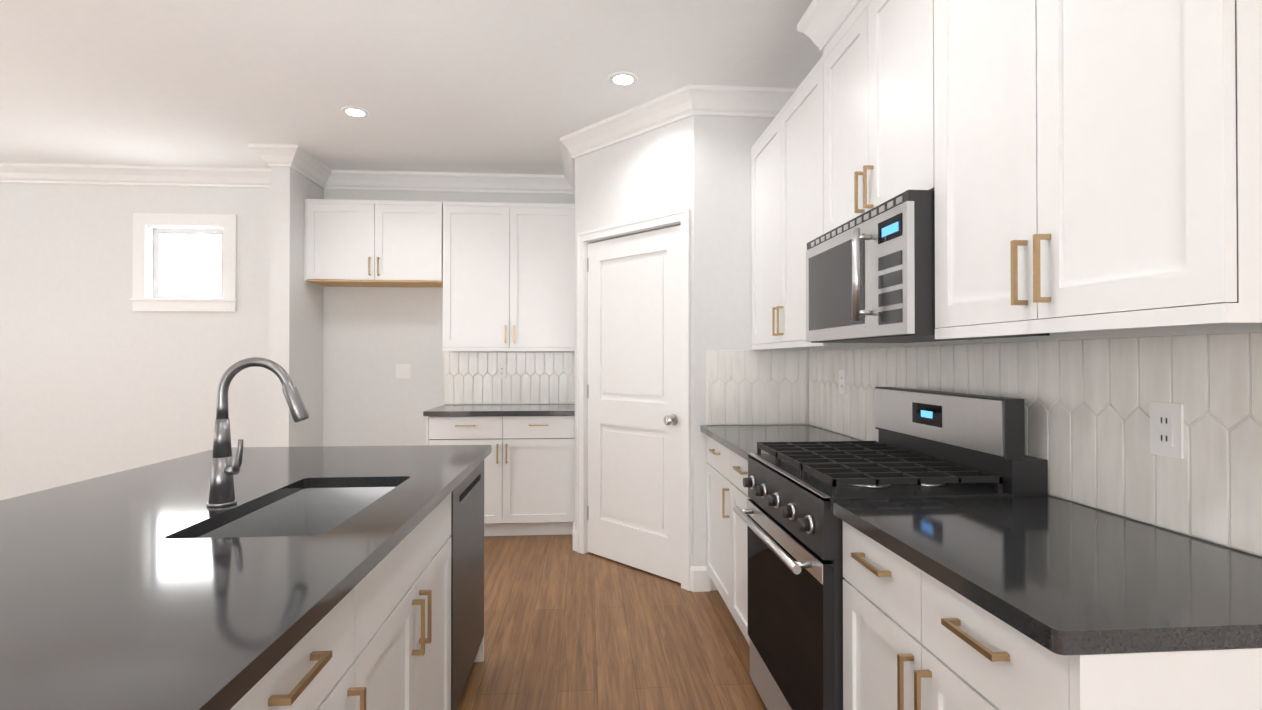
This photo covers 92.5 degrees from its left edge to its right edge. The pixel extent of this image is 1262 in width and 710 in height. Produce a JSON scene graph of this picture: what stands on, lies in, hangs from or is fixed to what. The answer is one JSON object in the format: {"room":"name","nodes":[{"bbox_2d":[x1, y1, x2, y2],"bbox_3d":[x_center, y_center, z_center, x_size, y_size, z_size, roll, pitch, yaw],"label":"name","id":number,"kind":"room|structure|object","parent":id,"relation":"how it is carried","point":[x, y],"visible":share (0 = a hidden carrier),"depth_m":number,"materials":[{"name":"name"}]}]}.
{"room":"kitchen","nodes":[
{"label":"kitchen","id":0,"kind":"room"},
{"bbox_2d":[264,167,323,446],"bbox_3d":[-2.481,-0.068,4.505,0.130,2.750,0.550,0,0,-4],"label":"wall","id":1,"kind":"structure","parent":0,"point":[293,305],"depth_m":4.34,"materials":[{"name":"paint"}]},
{"bbox_2d":[248,144,279,176],"bbox_3d":[-2.587,-1.381,4.398,0.098,0.125,0.528,0,0,-4],"label":"crown molding","id":2,"kind":"structure","parent":1,"relation":"attached to","point":[267,152],"depth_m":4.19,"materials":[{"name":"paint"}]},
{"bbox_2d":[276,144,331,188],"bbox_3d":[-2.365,-1.381,4.414,0.108,0.125,0.528,0,0,-4],"label":"crown molding","id":3,"kind":"structure","parent":1,"relation":"attached to","point":[295,157],"depth_m":4.35,"materials":[{"name":"paint"}]},
{"bbox_2d":[0,175,735,518],"bbox_3d":[-3.020,-0.066,4.801,7.800,2.750,0.120,0,0,-4],"label":"wall","id":4,"kind":"structure","parent":0,"point":[98,377],"depth_m":4.67,"materials":[{"name":"paint"}]},
{"bbox_2d":[0,162,270,187],"bbox_3d":[-4.672,-1.380,4.579,4.230,0.125,0.098,0,0,-4],"label":"crown molding","id":5,"kind":"structure","parent":4,"relation":"attached to","point":[46,173],"depth_m":4.64,"materials":[{"name":"paint"}]},
{"bbox_2d":[130,213,236,311],"bbox_3d":[-3.474,-0.719,4.747,0.779,0.759,0.130,0,0,-4],"label":"window","id":6,"kind":"structure","parent":4,"relation":"in","point":[184,262],"depth_m":4.73,"materials":[{"name":"glass"}]},
{"bbox_2d":[304,199,442,286],"bbox_3d":[-1.926,-0.848,4.645,0.994,0.608,0.360,0,0,-4],"label":"upper cabinet","id":7,"kind":"object","parent":4,"relation":"attached to","point":[370,243],"visible":0.9,"depth_m":4.50,"materials":[{"name":"paint"}]},
{"bbox_2d":[396,364,410,377],"bbox_3d":[-1.818,0.130,4.823,0.116,0.114,0.010,0,0,-4],"label":"light switch","id":8,"kind":"object","parent":4,"relation":"attached to","point":[403,370],"visible":1,"depth_m":4.82,"materials":[{"name":"white plastic"}]},
{"bbox_2d":[332,170,574,193],"bbox_3d":[-1.436,-1.378,4.819,2.000,0.125,0.098,0,0,-4],"label":"crown molding","id":9,"kind":"structure","parent":4,"relation":"attached to","point":[341,179],"depth_m":4.81,"materials":[{"name":"paint"}]},
{"bbox_2d":[442,201,574,350],"bbox_3d":[-0.929,-0.590,4.718,0.994,1.123,0.360,0,0,-4],"label":"upper cabinet","id":10,"kind":"object","parent":4,"relation":"attached to","point":[508,276],"visible":0.92,"depth_m":4.57,"materials":[{"name":"paint"}]},
{"bbox_2d":[444,352,574,404],"bbox_3d":[-0.974,0.187,4.887,1.054,0.424,0.007,0,0,-4],"label":"tile backsplash","id":11,"kind":"structure","parent":4,"relation":"attached to","point":[470,378],"depth_m":4.88,"materials":[{"name":"tile"}]},
{"bbox_2d":[498,364,506,377],"bbox_3d":[-1.040,0.130,4.874,0.070,0.114,0.008,0,0,-4],"label":"electrical outlet","id":12,"kind":"object","parent":11,"relation":"attached to","point":[502,370],"visible":1,"depth_m":4.87,"materials":[{"name":"white plastic"}]},
{"bbox_2d":[573,521,576,550],"bbox_3d":[-0.391,1.238,4.135,0.014,0.132,0.279,0,0,-4],"label":"baseboard","id":13,"kind":"structure","parent":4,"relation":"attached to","point":[574,531],"depth_m":4.02,"materials":[{"name":"paint"}]},
{"bbox_2d":[577,208,690,590],"bbox_3d":[0.026,0.246,3.715,0.951,2.111,0.132,0,-1,45],"label":"door frame","id":14,"kind":"structure","parent":4,"relation":"attached to","point":[682,217],"depth_m":3.53,"materials":[{"name":"paint"}]},
{"bbox_2d":[587,225,680,582],"bbox_3d":[0.013,0.278,3.702,0.566,2.023,0.642,0,0,-4],"label":"pantry door","id":15,"kind":"structure","parent":4,"relation":"in","point":[634,406],"depth_m":3.67,"materials":[{"name":"paint"}]},
{"bbox_2d":[0,0,822,174],"bbox_3d":[-2.588,-1.534,-1.007,8.000,0.100,11.750,0,0,-4],"label":"ceiling","id":16,"kind":"structure","parent":0,"point":[493,86],"depth_m":3.11,"materials":[{"name":"paint"}]},
{"bbox_2d":[341,106,369,116],"bbox_3d":[-1.641,-1.446,3.600,0.156,0.006,0.156,0,0,-4],"label":"recessed light","id":17,"kind":"object","parent":16,"relation":"in","point":[354,111],"visible":1,"depth_m":3.58,"materials":[{"name":"paint"}]},
{"bbox_2d":[608,72,637,85],"bbox_3d":[-0.041,-1.449,3.177,0.156,0.006,0.156,0,0,-4],"label":"recessed light","id":18,"kind":"object","parent":16,"relation":"in","point":[623,78],"visible":1,"depth_m":3.16,"materials":[{"name":"paint"}]},
{"bbox_2d":[456,534,766,709],"bbox_3d":[-2.588,1.316,-1.028,8.000,0.100,11.750,0,0,-4],"label":"floor","id":19,"kind":"structure","parent":0,"point":[567,626],"depth_m":2.75,"materials":[{"name":"brown wood"}]},
{"bbox_2d":[230,565,377,709],"bbox_3d":[-0.869,0.841,0.878,0.740,0.875,0.566,0,0,-4],"label":"base cabinet","id":20,"kind":"object","parent":19,"relation":"on","point":[334,666],"depth_m":1.04,"materials":[{"name":"paint"}]},
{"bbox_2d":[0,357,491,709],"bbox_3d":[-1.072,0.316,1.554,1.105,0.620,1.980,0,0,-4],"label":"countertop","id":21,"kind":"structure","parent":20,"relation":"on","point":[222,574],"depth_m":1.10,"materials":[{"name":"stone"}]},
{"bbox_2d":[378,493,450,709],"bbox_3d":[-0.914,0.845,1.478,0.740,0.875,0.870,0,0,-4],"label":"base cabinet","id":22,"kind":"object","parent":19,"relation":"on","point":[378,637],"depth_m":1.54,"materials":[{"name":"paint"}]},
{"bbox_2d":[474,636,483,661],"bbox_3d":[-0.967,0.851,2.195,0.740,0.875,0.684,0,0,-4],"label":"base cabinet","id":23,"kind":"object","parent":19,"relation":"on","point":[480,654],"depth_m":2.54,"materials":[{"name":"paint"}]},
{"bbox_2d":[451,460,483,709],"bbox_3d":[-0.900,0.856,2.219,0.616,0.866,0.598,0,0,-4],"label":"dishwasher","id":24,"kind":"object","parent":23,"relation":"in","point":[467,563],"visible":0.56,"depth_m":2.17,"materials":[{"name":"metal"}]},
{"bbox_2d":[426,415,574,535],"bbox_3d":[-0.944,0.869,4.570,1.044,0.875,0.630,0,0,-4],"label":"base cabinet","id":25,"kind":"object","parent":19,"relation":"on","point":[529,474],"visible":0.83,"depth_m":4.31,"materials":[{"name":"paint"}]},
{"bbox_2d":[423,404,574,415],"bbox_3d":[-0.950,0.414,4.573,1.056,0.032,0.630,0,0,-4],"label":"countertop","id":26,"kind":"structure","parent":25,"relation":"on","point":[506,410],"depth_m":4.31,"materials":[{"name":"stone"}]},
{"bbox_2d":[706,435,750,645],"bbox_3d":[0.728,0.856,2.844,0.610,0.875,1.020,0,0,-4],"label":"base cabinet","id":27,"kind":"object","parent":19,"relation":"on","point":[726,531],"visible":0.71,"depth_m":2.81,"materials":[{"name":"paint"}]},
{"bbox_2d":[700,425,862,460],"bbox_3d":[0.726,0.401,2.846,0.613,0.032,1.023,0,0,-4],"label":"countertop","id":28,"kind":"structure","parent":27,"relation":"on","point":[741,440],"depth_m":2.89,"materials":[{"name":"stone"}]},
{"bbox_2d":[733,387,1047,709],"bbox_3d":[0.746,0.703,1.956,0.685,1.166,0.738,0,0,-4],"label":"gas range","id":29,"kind":"object","parent":19,"relation":"on","point":[935,444],"visible":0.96,"depth_m":1.77,"materials":[{"name":"metal"}]},
{"bbox_2d":[843,521,1261,709],"bbox_3d":[0.850,0.844,1.205,0.610,0.875,0.755,0,0,-4],"label":"base cabinet","id":30,"kind":"object","parent":19,"relation":"on","point":[915,638],"visible":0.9,"depth_m":1.04,"materials":[{"name":"paint"}]},
{"bbox_2d":[830,496,1261,654],"bbox_3d":[0.848,0.389,1.209,0.613,0.032,0.760,0,0,-4],"label":"countertop","id":31,"kind":"structure","parent":30,"relation":"on","point":[1057,575],"depth_m":1.05,"materials":[{"name":"stone"}]},
{"bbox_2d":[732,159,1261,556],"bbox_3d":[1.361,-0.106,-0.725,0.120,2.750,11.790,0,0,-4],"label":"wall","id":32,"kind":"structure","parent":0,"point":[742,183],"depth_m":3.36,"materials":[{"name":"paint"}]},
{"bbox_2d":[680,85,795,119],"bbox_3d":[0.594,-1.389,3.315,0.575,0.125,0.098,0,0,-4],"label":"crown molding","id":33,"kind":"structure","parent":32,"relation":"attached to","point":[684,102],"depth_m":3.31,"materials":[{"name":"paint"}]},
{"bbox_2d":[707,350,806,424],"bbox_3d":[0.701,0.180,3.357,0.568,0.414,0.007,0,0,-4],"label":"tile backsplash","id":34,"kind":"structure","parent":32,"relation":"attached to","point":[756,387],"depth_m":3.35,"materials":[{"name":"tile"}]},
{"bbox_2d":[751,62,830,347],"bbox_3d":[0.872,-0.609,2.833,0.326,1.097,1.083,0,0,-4],"label":"upper cabinet","id":35,"kind":"object","parent":32,"relation":"attached to","point":[785,158],"depth_m":2.80,"materials":[{"name":"paint"}]},
{"bbox_2d":[819,0,914,235],"bbox_3d":[0.935,-0.833,1.981,0.326,0.788,0.742,0,0,-4],"label":"upper cabinet","id":36,"kind":"object","parent":32,"relation":"attached to","point":[867,65],"depth_m":1.99,"materials":[{"name":"paint"}]},
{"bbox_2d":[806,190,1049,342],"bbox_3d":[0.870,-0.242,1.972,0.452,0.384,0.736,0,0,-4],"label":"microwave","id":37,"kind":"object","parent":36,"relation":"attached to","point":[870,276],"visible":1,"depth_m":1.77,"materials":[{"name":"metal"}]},
{"bbox_2d":[809,331,1261,555],"bbox_3d":[1.105,0.169,1.856,0.007,0.414,3.038,0,0,-4],"label":"tile backsplash","id":38,"kind":"structure","parent":32,"relation":"attached to","point":[1087,418],"depth_m":1.41,"materials":[{"name":"tile"}]},
{"bbox_2d":[839,370,845,393],"bbox_3d":[1.019,0.130,2.913,0.008,0.114,0.070,0,0,-4],"label":"electrical outlet","id":39,"kind":"object","parent":38,"relation":"attached to","point":[842,381],"visible":1,"depth_m":2.90,"materials":[{"name":"white plastic"}]},
{"bbox_2d":[1150,401,1183,458],"bbox_3d":[1.139,0.158,1.288,0.008,0.114,0.070,0,0,-4],"label":"electrical outlet","id":40,"kind":"object","parent":38,"relation":"attached to","point":[1166,429],"visible":1,"depth_m":1.28,"materials":[{"name":"white plastic"}]},
{"bbox_2d":[911,0,1261,335],"bbox_3d":[0.988,-0.652,1.275,0.326,1.160,0.787,0,0,-4],"label":"upper cabinet","id":41,"kind":"object","parent":32,"relation":"attached to","point":[1084,165],"depth_m":1.11,"materials":[{"name":"paint"}]}
]}

